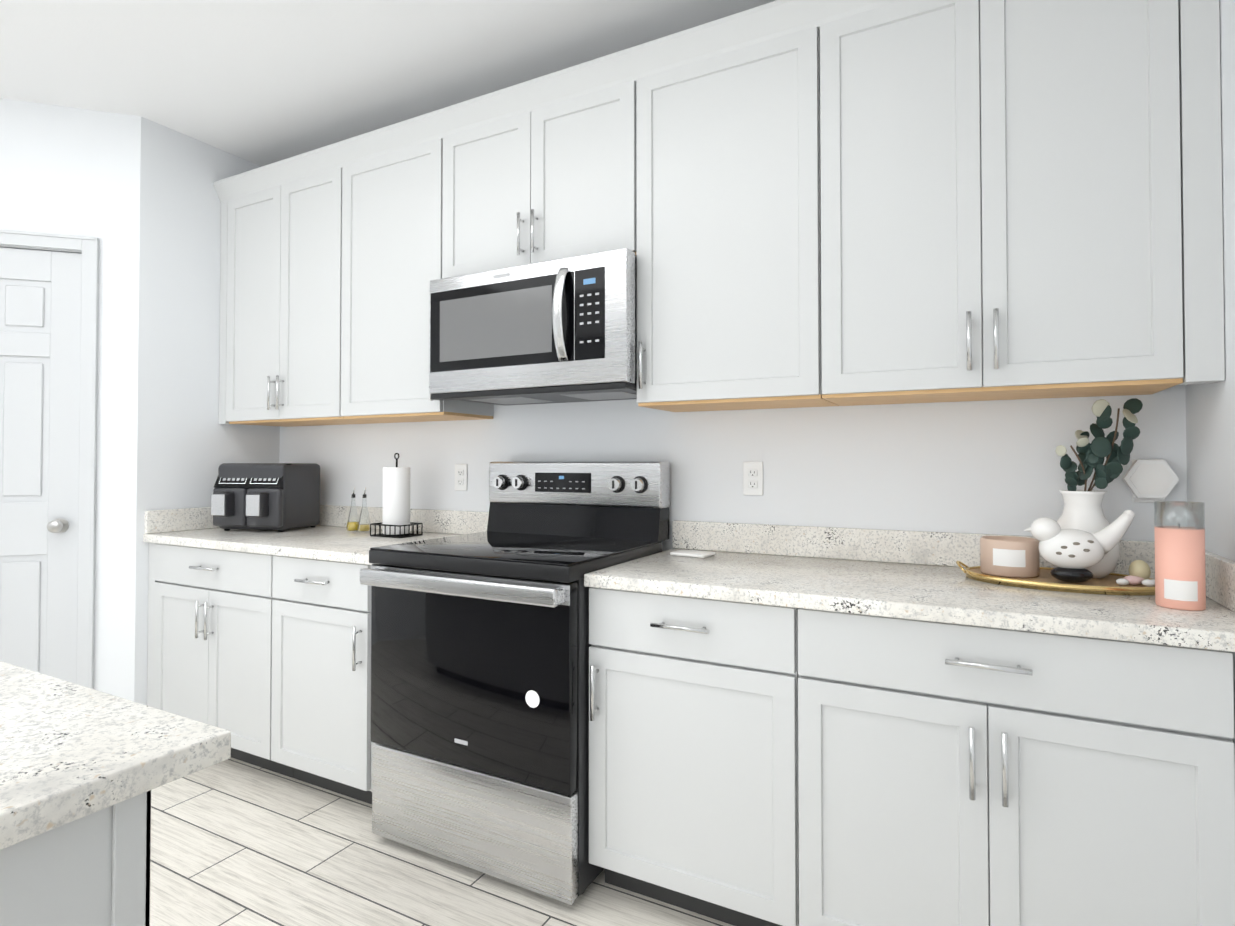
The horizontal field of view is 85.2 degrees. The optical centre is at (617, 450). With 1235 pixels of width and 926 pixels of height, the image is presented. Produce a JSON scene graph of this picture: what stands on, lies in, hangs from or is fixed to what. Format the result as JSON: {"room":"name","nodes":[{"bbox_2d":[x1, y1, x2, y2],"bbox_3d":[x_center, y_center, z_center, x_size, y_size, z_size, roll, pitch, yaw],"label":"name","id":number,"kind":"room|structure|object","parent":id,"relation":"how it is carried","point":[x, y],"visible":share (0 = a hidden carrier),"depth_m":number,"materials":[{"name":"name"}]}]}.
{"room":"kitchen","nodes":[
{"label":"kitchen","id":0,"kind":"room"},
{"bbox_2d":[0,98,140,700],"bbox_3d":[-3.012,-0.088,2.966,1.750,2.740,0.660,0,-1,-17],"label":"wall","id":1,"kind":"structure","parent":0,"point":[64,170],"depth_m":2.88,"materials":[{"name":"white paint"}]},
{"bbox_2d":[0,247,81,683],"bbox_3d":[-2.618,0.210,2.734,0.708,2.111,0.100,0,-1,-17],"label":"pantry door","id":2,"kind":"structure","parent":1,"relation":"in","point":[40,320],"depth_m":2.82,"materials":[{"name":"grey paint"}]},
{"bbox_2d":[0,229,98,688],"bbox_3d":[-2.633,0.185,2.784,0.836,2.188,0.142,0,-1,-17],"label":"door frame","id":3,"kind":"structure","parent":1,"relation":"attached to","point":[87,248],"depth_m":2.84,"materials":[{"name":"grey paint"}]},
{"bbox_2d":[134,117,279,704],"bbox_3d":[-1.974,-0.084,3.235,0.120,2.740,0.675,0,-1,28],"label":"wall","id":4,"kind":"structure","parent":0,"point":[188,444],"depth_m":3.06,"materials":[{"name":"white paint"}]},
{"bbox_2d":[214,0,1224,424],"bbox_3d":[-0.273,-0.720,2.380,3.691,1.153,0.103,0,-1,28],"label":"upper cabinet","id":5,"kind":"object","parent":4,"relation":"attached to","point":[1202,218],"visible":0.81,"depth_m":1.96,"materials":[{"name":"grey paint"}]},
{"bbox_2d":[429,248,636,405],"bbox_3d":[-0.252,-0.412,2.448,0.822,0.442,0.458,0,-1,28],"label":"over-the-range microwave","id":6,"kind":"object","parent":5,"relation":"attached to","point":[562,330],"visible":1,"depth_m":2.27,"materials":[{"name":"grey metal"}]},
{"bbox_2d":[0,0,775,165],"bbox_3d":[-2.344,-1.533,0.837,6.500,0.080,5.900,0,-1,28],"label":"ceiling","id":7,"kind":"structure","parent":0,"point":[262,82],"depth_m":2.48,"materials":[{"name":"white paint"}]},
{"bbox_2d":[150,757,733,925],"bbox_3d":[-2.344,1.287,0.792,6.500,0.080,5.900,0,-1,28],"label":"floor","id":8,"kind":"structure","parent":0,"point":[235,842],"depth_m":2.00,"materials":[{"name":"tile"}]},
{"bbox_2d":[0,797,150,925],"bbox_3d":[-1.646,0.804,0.820,2.112,0.885,0.890,0,-1,28],"label":"kitchen island","id":9,"kind":"object","parent":8,"relation":"on","point":[96,872],"depth_m":0.68,"materials":[{"name":"grey paint"}]},
{"bbox_2d":[0,661,230,856],"bbox_3d":[-1.653,0.344,0.847,2.185,0.033,1.015,0,-1,28],"label":"island countertop","id":10,"kind":"structure","parent":9,"relation":"on","point":[71,753],"depth_m":0.74,"materials":[{"name":"white stone"}]},
{"bbox_2d":[154,544,293,777],"bbox_3d":[-1.521,0.841,2.985,0.787,0.882,0.663,0,-1,28],"label":"base cabinet","id":11,"kind":"object","parent":8,"relation":"on","point":[213,641],"visible":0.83,"depth_m":2.70,"materials":[{"name":"grey paint"}]},
{"bbox_2d":[271,555,371,803],"bbox_3d":[-0.944,0.836,2.679,0.513,0.882,0.663,0,-1,28],"label":"base cabinet","id":12,"kind":"object","parent":8,"relation":"on","point":[321,683],"visible":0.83,"depth_m":2.42,"materials":[{"name":"grey paint"}]},
{"bbox_2d":[360,461,669,904],"bbox_3d":[-0.319,0.653,2.276,0.764,1.235,0.744,0,-1,28],"label":"range","id":13,"kind":"object","parent":8,"relation":"on","point":[480,645],"visible":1,"depth_m":2.00,"materials":[{"name":"black glass"}]},
{"bbox_2d":[147,543,1234,791],"bbox_3d":[-0.277,0.830,2.349,3.691,0.882,0.624,0,-1,28],"label":"base cabinet","id":14,"kind":"object","parent":8,"relation":"on","point":[151,637],"visible":0.02,"depth_m":2.92,"materials":[{"name":"grey paint"}]},
{"bbox_2d":[143,505,488,564],"bbox_3d":[-1.269,0.328,2.868,1.458,0.136,0.648,0,-1,28],"label":"countertop","id":15,"kind":"structure","parent":14,"relation":"on","point":[328,537],"depth_m":2.89,"materials":[{"name":"stone"}]},
{"bbox_2d":[211,463,319,531],"bbox_3d":[-1.630,0.210,3.107,0.350,0.306,0.366,0,-1,12],"label":"air fryer","id":16,"kind":"object","parent":15,"relation":"on","point":[280,497],"visible":1,"depth_m":3.00,"materials":[{"name":"grey plastic"}]},
{"bbox_2d":[346,488,358,530],"bbox_3d":[-1.198,0.264,3.048,0.062,0.196,0.062,0,-1,28],"label":"oil cruet","id":17,"kind":"object","parent":15,"relation":"on","point":[351,526],"visible":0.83,"depth_m":3.03,"materials":[{"name":"clear glass"}]},
{"bbox_2d":[357,488,371,531],"bbox_3d":[-1.141,0.264,3.029,0.062,0.196,0.062,0,-1,28],"label":"oil cruet","id":18,"kind":"object","parent":15,"relation":"on","point":[364,527],"visible":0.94,"depth_m":3.01,"materials":[{"name":"clear glass"}]},
{"bbox_2d":[370,453,422,537],"bbox_3d":[-0.937,0.183,2.849,0.176,0.352,0.130,0,-1,28],"label":"paper towel holder","id":19,"kind":"object","parent":15,"relation":"on","point":[395,523],"visible":1,"depth_m":2.80,"materials":[{"name":"white paper"}]},
{"bbox_2d":[584,520,1234,651],"bbox_3d":[0.703,0.311,1.825,1.463,0.136,0.648,0,-1,28],"label":"countertop","id":20,"kind":"structure","parent":14,"relation":"on","point":[913,575],"depth_m":1.73,"materials":[{"name":"stone"}]},
{"bbox_2d":[670,549,715,557],"bbox_3d":[0.253,0.344,2.250,0.130,0.011,0.090,-1,-1,36],"label":"spoon rest","id":21,"kind":"object","parent":20,"relation":"on","point":[694,553],"visible":1,"depth_m":2.23,"materials":[{"name":"white ceramic"}]},
{"bbox_2d":[956,561,1154,595],"bbox_3d":[1.147,0.322,1.738,0.485,0.040,0.284,-1,-1,31],"label":"decorative tray","id":22,"kind":"object","parent":20,"relation":"on","point":[1045,579],"visible":0.48,"depth_m":1.66,"materials":[{"name":"gold metal"}]},
{"bbox_2d":[980,536,1039,577],"bbox_3d":[1.043,0.280,1.788,0.136,0.094,0.137,0,-1,28],"label":"jar candle","id":23,"kind":"object","parent":22,"relation":"on","point":[1010,556],"visible":1,"depth_m":1.73,"materials":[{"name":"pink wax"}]},
{"bbox_2d":[1024,510,1134,582],"bbox_3d":[1.138,0.234,1.659,0.234,0.182,0.092,0,-1,20],"label":"bird","id":24,"kind":"object","parent":22,"relation":"on","point":[1071,554],"visible":1,"depth_m":1.63},
{"bbox_2d":[1053,490,1119,577],"bbox_3d":[1.221,0.215,1.763,0.156,0.222,0.156,0,-1,28],"label":"vase","id":25,"kind":"object","parent":22,"relation":"on","point":[1083,510],"visible":0.56,"depth_m":1.72,"materials":[{"name":"white ceramic"}]},
{"bbox_2d":[1055,398,1142,490],"bbox_3d":[1.254,0.001,1.756,0.189,0.272,0.091,0,-1,28],"label":"eucalyptus","id":26,"kind":"object","parent":25,"relation":"in","point":[1095,452],"visible":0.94,"depth_m":1.74,"materials":[{"name":"green plant"}]},
{"bbox_2d":[1116,560,1154,586],"bbox_3d":[1.262,0.295,1.632,0.091,0.058,0.076,0,-1,28],"label":"shells","id":27,"kind":"object","parent":22,"relation":"on","point":[1139,571],"visible":0.96,"depth_m":1.63,"materials":[{"name":"beige"}]},
{"bbox_2d":[1154,501,1205,610],"bbox_3d":[1.216,0.224,1.454,0.084,0.226,0.084,0,-1,28],"label":"jar","id":28,"kind":"object","parent":20,"relation":"on","point":[1180,579],"visible":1,"depth_m":1.42,"materials":[{"name":"pink glass"}]},
{"bbox_2d":[589,587,798,925],"bbox_3d":[0.311,0.825,2.015,0.581,0.882,0.663,0,-1,28],"label":"base cabinet","id":29,"kind":"object","parent":8,"relation":"on","point":[693,754],"visible":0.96,"depth_m":1.75,"materials":[{"name":"grey paint"}]},
{"bbox_2d":[798,608,1234,925],"bbox_3d":[0.927,0.820,1.690,0.807,0.882,0.663,0,-1,28],"label":"base cabinet","id":30,"kind":"object","parent":8,"relation":"on","point":[949,774],"visible":0.98,"depth_m":1.41,"materials":[{"name":"grey paint"}]},
{"bbox_2d":[279,385,1186,550],"bbox_3d":[-0.102,-0.093,2.694,3.935,2.740,0.120,0,-1,28],"label":"wall","id":31,"kind":"structure","parent":0,"point":[985,467],"depth_m":2.23,"materials":[{"name":"white paint"}]},
{"bbox_2d":[226,167,396,426],"bbox_3d":[-1.450,-0.668,3.144,0.787,1.075,0.358,0,-1,28],"label":"upper cabinet","id":32,"kind":"object","parent":31,"relation":"attached to","point":[284,296],"visible":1,"depth_m":3.00,"materials":[{"name":"grey paint"}]},
{"bbox_2d":[341,137,493,422],"bbox_3d":[-0.854,-0.673,2.829,0.554,1.075,0.358,0,-1,28],"label":"upper cabinet","id":33,"kind":"object","parent":31,"relation":"attached to","point":[392,207],"visible":0.52,"depth_m":2.71,"materials":[{"name":"grey paint"}]},
{"bbox_2d":[455,464,466,490],"bbox_3d":[-0.683,0.115,2.924,0.070,0.116,0.009,0,-1,28],"label":"electrical outlet","id":34,"kind":"object","parent":31,"relation":"attached to","point":[460,477],"visible":1,"depth_m":2.92,"materials":[{"name":"white plastic"}]},
{"bbox_2d":[442,80,636,277],"bbox_3d":[-0.242,-0.927,2.509,0.826,0.578,0.358,0,-1,28],"label":"upper cabinet","id":35,"kind":"object","parent":31,"relation":"attached to","point":[558,180],"visible":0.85,"depth_m":2.36,"materials":[{"name":"grey paint"}]},
{"bbox_2d":[636,26,838,411],"bbox_3d":[0.383,-0.684,2.175,0.581,1.075,0.358,0,-1,28],"label":"upper cabinet","id":36,"kind":"object","parent":31,"relation":"attached to","point":[728,165],"visible":0.94,"depth_m":2.04,"materials":[{"name":"grey paint"}]},
{"bbox_2d":[743,462,762,495],"bbox_3d":[0.466,0.095,2.316,0.070,0.116,0.009,0,-1,28],"label":"electrical outlet","id":37,"kind":"object","parent":31,"relation":"attached to","point":[752,478],"visible":1,"depth_m":2.31,"materials":[{"name":"white plastic"}]},
{"bbox_2d":[820,0,1183,405],"bbox_3d":[0.999,-0.689,1.849,0.807,1.075,0.358,0,-1,28],"label":"upper cabinet","id":38,"kind":"object","parent":31,"relation":"attached to","point":[1000,199],"visible":1,"depth_m":1.70,"materials":[{"name":"grey paint"}]},
{"bbox_2d":[1122,459,1178,502],"bbox_3d":[1.420,0.081,1.792,0.116,0.116,0.042,0,-1,28],"label":"plug","id":39,"kind":"object","parent":31,"relation":"attached to","point":[1149,480],"visible":1,"depth_m":1.78,"materials":[{"name":"white plastic"}]},
{"bbox_2d":[1185,0,1234,560],"bbox_3d":[0.247,-0.148,-0.726,0.120,2.740,5.600,0,-1,28],"label":"wall","id":40,"kind":"structure","parent":0,"point":[1210,434],"depth_m":1.50,"materials":[{"name":"white paint"}]}
]}

